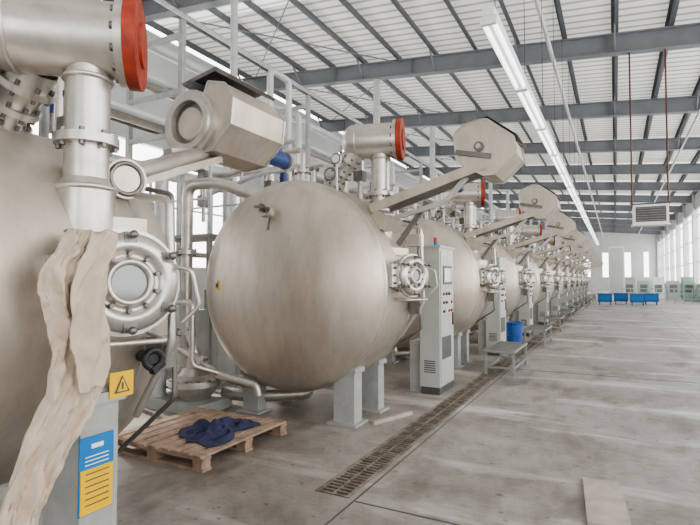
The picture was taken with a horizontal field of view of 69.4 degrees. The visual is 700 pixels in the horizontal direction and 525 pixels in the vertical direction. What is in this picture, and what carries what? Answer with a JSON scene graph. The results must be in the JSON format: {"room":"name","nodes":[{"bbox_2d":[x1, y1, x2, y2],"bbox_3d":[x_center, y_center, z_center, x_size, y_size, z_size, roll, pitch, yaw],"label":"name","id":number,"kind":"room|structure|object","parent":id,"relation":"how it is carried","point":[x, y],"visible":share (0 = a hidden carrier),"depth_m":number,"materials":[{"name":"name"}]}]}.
{"room":"textile factory","nodes":[
{"label":"textile factory","id":0,"kind":"room"},
{"bbox_2d":[110,29,516,308],"bbox_3d":[5.493,-1.884,39.164,0.200,9.600,94.300,-1,-2,28],"label":"wall","id":1,"kind":"structure","parent":0,"point":[159,66],"depth_m":17.80,"materials":[{"name":"paint"}]},
{"bbox_2d":[175,190,221,233],"bbox_3d":[4.959,-1.070,38.117,0.060,3.900,92.000,-1,-2,28],"label":"window","id":2,"kind":"structure","parent":1,"relation":"in","point":[208,190],"depth_m":18.62,"materials":[{"name":"white glass"}]},
{"bbox_2d":[0,291,699,524],"bbox_3d":[13.281,2.875,33.607,18.600,0.300,92.000,-1,-2,28],"label":"floor","id":3,"kind":"structure","parent":0,"point":[521,451],"depth_m":4.57,"materials":[{"name":"concrete"}]},
{"bbox_2d":[0,0,292,524],"bbox_3d":[-2.674,-0.714,3.734,4.524,4.788,3.402,-1,-2,28],"label":"machine","id":4,"kind":"object","parent":3,"relation":"on","point":[77,49],"visible":0.88,"depth_m":2.43,"materials":[{"name":"silver metal"}]},
{"bbox_2d":[0,228,117,524],"bbox_3d":[-1.240,0.723,2.077,0.309,1.768,0.525,-1,-2,28],"label":"draped cloth","id":5,"kind":"object","parent":4,"relation":"hanging from","point":[72,289],"visible":1,"depth_m":2.06,"materials":[{"name":"beige fabric"}]},
{"bbox_2d":[118,407,286,472],"bbox_3d":[-1.433,1.656,4.854,1.180,0.127,1.198,-1,-2,28],"label":"wooden pallet","id":6,"kind":"object","parent":3,"relation":"on","point":[161,437],"visible":0.77,"depth_m":4.57,"materials":[{"name":"brown wood"}]},
{"bbox_2d":[179,416,260,447],"bbox_3d":[-1.254,1.519,4.765,0.663,0.128,0.820,-1,-2,28],"label":"cloth","id":7,"kind":"object","parent":6,"relation":"on","point":[220,431],"visible":1,"depth_m":4.64,"materials":[{"name":"blue fabric"}]},
{"bbox_2d":[230,0,237,213],"bbox_3d":[-2.235,-2.589,9.672,0.200,8.950,0.200,-1,-2,28],"label":"column","id":8,"kind":"structure","parent":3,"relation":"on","point":[234,3],"depth_m":9.67,"materials":[{"name":"white metal"}]},
{"bbox_2d":[34,19,556,365],"bbox_3d":[9.916,-1.486,34.341,1.400,8.468,81.900,-1,-2,28],"label":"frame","id":9,"kind":"object","parent":3,"relation":"on","point":[126,114],"visible":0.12,"depth_m":9.20,"materials":[{"name":"silver metal"}]},
{"bbox_2d":[144,68,525,428],"bbox_3d":[-0.600,-0.614,6.598,5.532,4.788,2.898,-1,-2,28],"label":"machine","id":10,"kind":"object","parent":3,"relation":"on","point":[311,285],"visible":0.9,"depth_m":5.51,"materials":[{"name":"silver metal"}]},
{"bbox_2d":[371,411,411,424],"bbox_3d":[0.475,1.727,5.623,0.620,0.040,0.045,2,-3,-42],"label":"batten","id":11,"kind":"object","parent":3,"relation":"on","point":[407,413],"visible":1,"depth_m":5.59,"materials":[{"name":"brown wood"}]},
{"bbox_2d":[410,237,454,394],"bbox_3d":[1.173,0.732,7.213,0.492,2.140,0.700,-1,-2,28],"label":"tall cabinet","id":12,"kind":"object","parent":3,"relation":"on","point":[431,354],"visible":1,"depth_m":6.91,"materials":[{"name":"grey metal"}]},
{"bbox_2d":[315,300,589,498],"bbox_3d":[9.811,2.470,22.572,0.280,0.278,42.780,-1,-2,28],"label":"floor drain grate","id":13,"kind":"object","parent":3,"relation":"in","point":[345,484],"visible":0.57,"depth_m":4.95,"materials":[{"name":"black metal"}]},
{"bbox_2d":[347,162,560,368],"bbox_3d":[1.260,-0.490,10.137,5.532,4.788,2.898,-1,-2,28],"label":"machine","id":14,"kind":"object","parent":3,"relation":"on","point":[475,283],"visible":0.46,"depth_m":8.95,"materials":[{"name":"silver metal"}]},
{"bbox_2d":[402,170,576,334],"bbox_3d":[3.119,-0.367,13.677,5.532,4.788,2.898,-1,-2,28],"label":"machine","id":15,"kind":"object","parent":3,"relation":"on","point":[561,225],"visible":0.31,"depth_m":12.50,"materials":[{"name":"silver metal"}]},
{"bbox_2d":[478,252,505,355],"bbox_3d":[3.032,0.856,10.752,0.492,2.140,0.700,-1,-2,28],"label":"tall cabinet","id":16,"kind":"object","parent":3,"relation":"on","point":[492,329],"visible":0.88,"depth_m":10.46,"materials":[{"name":"grey metal"}]},
{"bbox_2d":[483,341,527,376],"bbox_3d":[2.728,1.653,8.793,0.500,0.409,1.350,-1,-2,28],"label":"step platform","id":17,"kind":"object","parent":3,"relation":"on","point":[500,347],"visible":1,"depth_m":8.52,"materials":[{"name":"grey metal"}]},
{"bbox_2d":[325,304,699,524],"bbox_3d":[17.909,2.599,30.055,7.016,0.003,70.000,-1,-2,28],"label":"joint","id":18,"kind":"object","parent":3,"relation":"on","point":[355,499],"depth_m":4.26,"materials":[{"name":"grey concrete"}]},
{"bbox_2d":[506,321,523,341],"bbox_3d":[3.717,1.650,11.438,0.420,0.600,0.420,-1,-2,28],"label":"barrel","id":19,"kind":"object","parent":3,"relation":"on","point":[514,329],"visible":0.69,"depth_m":11.29,"materials":[{"name":"blue plastic"}]},
{"bbox_2d":[447,207,584,318],"bbox_3d":[4.978,-0.243,17.216,5.532,4.788,2.898,-1,-2,28],"label":"machine","id":20,"kind":"object","parent":3,"relation":"on","point":[576,238],"visible":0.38,"depth_m":16.11,"materials":[{"name":"silver metal"}]},
{"bbox_2d":[512,263,532,336],"bbox_3d":[4.892,0.979,14.291,0.492,2.140,0.700,-1,-2,28],"label":"tall cabinet","id":21,"kind":"object","parent":3,"relation":"on","point":[524,314],"visible":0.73,"depth_m":13.98,"materials":[{"name":"grey metal"}]},
{"bbox_2d":[477,205,589,318],"bbox_3d":[6.838,-0.119,20.755,5.532,4.788,2.898,-1,-2,28],"label":"machine","id":22,"kind":"object","parent":3,"relation":"on","point":[582,248],"visible":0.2,"depth_m":19.64,"materials":[{"name":"silver metal"}]},
{"bbox_2d":[523,325,551,346],"bbox_3d":[4.595,1.777,12.329,0.500,0.409,1.350,-1,-2,28],"label":"step platform","id":23,"kind":"object","parent":3,"relation":"on","point":[531,328],"visible":0.98,"depth_m":12.03,"materials":[{"name":"grey metal"}]},
{"bbox_2d":[533,266,548,324],"bbox_3d":[6.751,1.103,17.831,0.492,2.140,0.700,-1,-2,28],"label":"tall cabinet","id":24,"kind":"object","parent":3,"relation":"on","point":[540,310],"visible":0.66,"depth_m":17.52,"materials":[{"name":"grey metal"}]},
{"bbox_2d":[505,224,596,293],"bbox_3d":[10.556,0.128,27.834,5.532,4.788,2.898,-1,-2,28],"label":"machine","id":25,"kind":"object","parent":3,"relation":"on","point":[567,249],"visible":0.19,"depth_m":26.77,"materials":[{"name":"silver metal"}]},
{"bbox_2d":[514,228,593,296],"bbox_3d":[8.697,0.004,24.295,5.532,4.788,2.898,-1,-2,28],"label":"machine","id":26,"kind":"object","parent":3,"relation":"on","point":[590,251],"visible":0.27,"depth_m":23.18,"materials":[{"name":"silver metal"}]},
{"bbox_2d":[543,315,564,331],"bbox_3d":[6.433,1.901,15.880,0.500,0.409,1.350,-1,-2,28],"label":"step platform","id":27,"kind":"object","parent":3,"relation":"on","point":[549,317],"visible":0.91,"depth_m":15.74,"materials":[{"name":"grey metal"}]},
{"bbox_2d":[549,270,559,314],"bbox_3d":[8.611,1.227,21.370,0.492,2.140,0.700,-1,-2,28],"label":"tall cabinet","id":28,"kind":"object","parent":3,"relation":"on","point":[554,304],"visible":0.35,"depth_m":21.04,"materials":[{"name":"grey metal"}]},
{"bbox_2d":[527,238,598,291],"bbox_3d":[12.416,0.251,31.374,5.532,4.788,2.898,-1,-2,28],"label":"machine","id":29,"kind":"object","parent":3,"relation":"on","point":[576,285],"visible":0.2,"depth_m":30.27,"materials":[{"name":"silver metal"}]},
{"bbox_2d":[560,270,567,308],"bbox_3d":[10.470,1.350,24.910,0.492,2.140,0.700,-1,-2,28],"label":"tall cabinet","id":30,"kind":"object","parent":3,"relation":"on","point":[564,298],"visible":0.3,"depth_m":24.57,"materials":[{"name":"grey metal"}]},
{"bbox_2d":[558,309,574,321],"bbox_3d":[8.318,2.024,19.406,0.500,0.409,1.350,-1,-2,28],"label":"step platform","id":31,"kind":"object","parent":3,"relation":"on","point":[560,310],"visible":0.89,"depth_m":19.03,"materials":[{"name":"grey metal"}]},
{"bbox_2d":[568,273,573,307],"bbox_3d":[12.329,1.474,28.449,0.492,2.140,0.700,-1,-2,28],"label":"tall cabinet","id":32,"kind":"object","parent":3,"relation":"on","point":[570,295],"visible":0.3,"depth_m":28.10,"materials":[{"name":"grey metal"}]},
{"bbox_2d":[566,305,579,314],"bbox_3d":[10.156,2.148,22.956,0.500,0.409,1.350,-1,-2,28],"label":"step platform","id":33,"kind":"object","parent":3,"relation":"on","point":[567,306],"visible":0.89,"depth_m":22.48,"materials":[{"name":"grey metal"}]},
{"bbox_2d":[574,274,577,304],"bbox_3d":[14.189,1.597,31.988,0.492,2.140,0.700,-1,-2,28],"label":"tall cabinet","id":34,"kind":"object","parent":3,"relation":"on","point":[575,292],"visible":0.23,"depth_m":31.63,"materials":[{"name":"grey metal"}]},
{"bbox_2d":[554,250,602,288],"bbox_3d":[17.994,0.622,41.992,5.532,4.788,2.898,-1,-2,28],"label":"machine","id":35,"kind":"object","parent":3,"relation":"on","point":[588,281],"visible":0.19,"depth_m":40.88,"materials":[{"name":"silver metal"}]},
{"bbox_2d":[573,301,584,309],"bbox_3d":[12.023,2.271,26.491,0.500,0.409,1.350,-1,-2,28],"label":"step platform","id":36,"kind":"object","parent":3,"relation":"on","point":[575,302],"visible":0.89,"depth_m":26.04,"materials":[{"name":"grey metal"}]},
{"bbox_2d":[578,272,581,300],"bbox_3d":[16.048,1.721,35.528,0.492,2.140,0.700,-1,-2,28],"label":"tall cabinet","id":37,"kind":"object","parent":3,"relation":"on","point":[579,291],"visible":0.44,"depth_m":35.18,"materials":[{"name":"grey metal"}]},
{"bbox_2d":[582,282,584,298],"bbox_3d":[17.907,1.845,39.067,0.492,2.140,0.700,-1,-2,28],"label":"tall cabinet","id":38,"kind":"object","parent":3,"relation":"on","point":[583,290],"visible":0.34,"depth_m":38.70,"materials":[{"name":"grey metal"}]},
{"bbox_2d":[579,299,588,306],"bbox_3d":[13.896,2.395,30.023,0.500,0.409,1.350,-1,-2,28],"label":"step platform","id":39,"kind":"object","parent":3,"relation":"on","point":[580,304],"visible":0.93,"depth_m":29.80,"materials":[{"name":"grey metal"}]},
{"bbox_2d":[568,253,600,290],"bbox_3d":[14.275,0.375,34.913,5.532,4.788,2.898,-1,-2,28],"label":"machine","id":40,"kind":"object","parent":3,"relation":"on","point":[599,260],"visible":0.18,"depth_m":33.83,"materials":[{"name":"silver metal"}]},
{"bbox_2d":[585,275,587,298],"bbox_3d":[19.767,1.968,42.607,0.492,2.140,0.700,-1,-2,28],"label":"tall cabinet","id":41,"kind":"object","parent":3,"relation":"on","point":[586,291],"visible":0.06,"depth_m":42.25,"materials":[{"name":"grey metal"}]},
{"bbox_2d":[573,257,601,289],"bbox_3d":[16.134,0.498,38.452,5.532,4.788,2.898,-1,-2,28],"label":"machine","id":42,"kind":"object","parent":3,"relation":"on","point":[599,263],"visible":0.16,"depth_m":37.38,"materials":[{"name":"silver metal"}]},
{"bbox_2d":[597,293,612,304],"bbox_3d":[16.203,2.314,32.092,0.860,0.715,0.660,-1,-2,28],"label":"cart","id":43,"kind":"object","parent":3,"relation":"on","point":[602,297],"visible":1,"depth_m":31.83,"materials":[{"name":"blue plastic"}]},
{"bbox_2d":[582,477,630,524],"bbox_3d":[1.761,1.658,3.492,0.250,0.030,0.780,-1,-2,23],"label":"board","id":44,"kind":"object","parent":3,"relation":"on","point":[605,504],"visible":1,"depth_m":3.44,"materials":[{"name":"brown wood"}]},
{"bbox_2d":[607,245,624,299],"bbox_3d":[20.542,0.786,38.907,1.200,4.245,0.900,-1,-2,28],"label":"door","id":45,"kind":"structure","parent":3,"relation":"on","point":[616,257],"depth_m":38.53,"materials":[{"name":"white paint"}]},
{"bbox_2d":[613,293,627,303],"bbox_3d":[17.604,2.340,32.824,0.860,0.715,0.660,-1,-2,28],"label":"cart","id":46,"kind":"object","parent":3,"relation":"on","point":[620,297],"visible":1,"depth_m":32.55,"materials":[{"name":"blue plastic"}]},
{"bbox_2d":[629,293,645,304],"bbox_3d":[17.843,2.288,31.344,0.860,0.715,0.660,-1,-2,28],"label":"cart","id":47,"kind":"object","parent":3,"relation":"on","point":[634,297],"visible":0.98,"depth_m":31.09,"materials":[{"name":"blue plastic"}]},
{"bbox_2d":[643,293,658,303],"bbox_3d":[19.156,2.315,32.123,0.860,0.715,0.660,-1,-2,28],"label":"cart","id":48,"kind":"object","parent":3,"relation":"on","point":[649,297],"visible":0.98,"depth_m":31.85,"materials":[{"name":"blue plastic"}]},
{"bbox_2d":[625,277,693,299],"bbox_3d":[24.052,2.061,40.386,5.800,1.800,1.040,-1,-2,28],"label":"machine","id":49,"kind":"object","parent":3,"relation":"on","point":[657,282],"visible":0.48,"depth_m":39.60,"materials":[{"name":"white paint"}]},
{"bbox_2d":[621,288,699,303],"bbox_3d":[20.789,2.211,33.303,5.100,1.005,0.050,-1,-2,28],"label":"guard rail","id":50,"kind":"object","parent":3,"relation":"on","point":[665,293],"visible":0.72,"depth_m":33.22,"materials":[{"name":"metal"}]},
{"bbox_2d":[103,0,699,224],"bbox_3d":[13.370,-6.143,33.876,18.380,1.858,92.000,-1,-2,28],"label":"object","id":51,"kind":"structure","parent":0,"point":[673,6],"depth_m":17.43,"materials":[{"name":"grey metal"}]},
{"bbox_2d":[142,0,699,234],"bbox_3d":[13.607,-5.753,34.529,18.447,2.290,79.234,-1,-2,28],"label":"roof beams","id":52,"kind":"structure","parent":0,"point":[683,36],"depth_m":20.02,"materials":[{"name":"grey metal"}]},
{"bbox_2d":[154,0,699,238],"bbox_3d":[12.363,-5.580,34.385,15.154,2.332,88.000,-1,-2,28],"label":"pipes","id":53,"kind":"object","parent":52,"relation":"attached to","point":[183,15],"visible":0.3,"depth_m":16.52,"materials":[{"name":"metal"}]},
{"bbox_2d":[479,0,598,244],"bbox_3d":[11.193,-4.045,24.142,0.200,3.930,41.390,-1,-2,28],"label":"fluorescent light strip","id":54,"kind":"object","parent":52,"relation":"hanging from","point":[490,21],"visible":0.98,"depth_m":8.21,"materials":[{"name":"white paint"}]},
{"bbox_2d":[628,49,670,227],"bbox_3d":[8.059,-3.379,13.626,0.900,4.795,0.502,-1,-2,28],"label":"heater","id":55,"kind":"object","parent":52,"relation":"hanging from","point":[654,214],"visible":1,"depth_m":13.42,"materials":[{"name":"white paint"}]},
{"bbox_2d":[153,0,699,224],"bbox_3d":[13.281,-6.271,33.927,18.600,1.674,92.000,-1,-2,28],"label":"ceiling","id":56,"kind":"structure","parent":0,"point":[593,77],"depth_m":17.34,"materials":[{"name":"white metal"}]},
{"bbox_2d":[527,230,657,290],"bbox_3d":[34.888,-0.701,74.481,19.000,9.700,0.200,-1,-2,28],"label":"wall","id":57,"kind":"structure","parent":0,"point":[643,243],"depth_m":71.89,"materials":[{"name":"paint"}]},
{"bbox_2d":[657,191,699,300],"bbox_3d":[21.527,-1.624,29.433,0.375,8.400,92.000,-1,-2,28],"label":"wall","id":58,"kind":"structure","parent":0,"point":[688,209],"depth_m":43.45,"materials":[{"name":"white paint"}]},
{"bbox_2d":[659,207,699,284],"bbox_3d":[21.604,-1.425,29.385,0.070,5.700,92.000,-1,-2,28],"label":"window","id":59,"kind":"structure","parent":58,"relation":"in","point":[698,215],"depth_m":45.68,"materials":[{"name":"white glass"}]}
]}

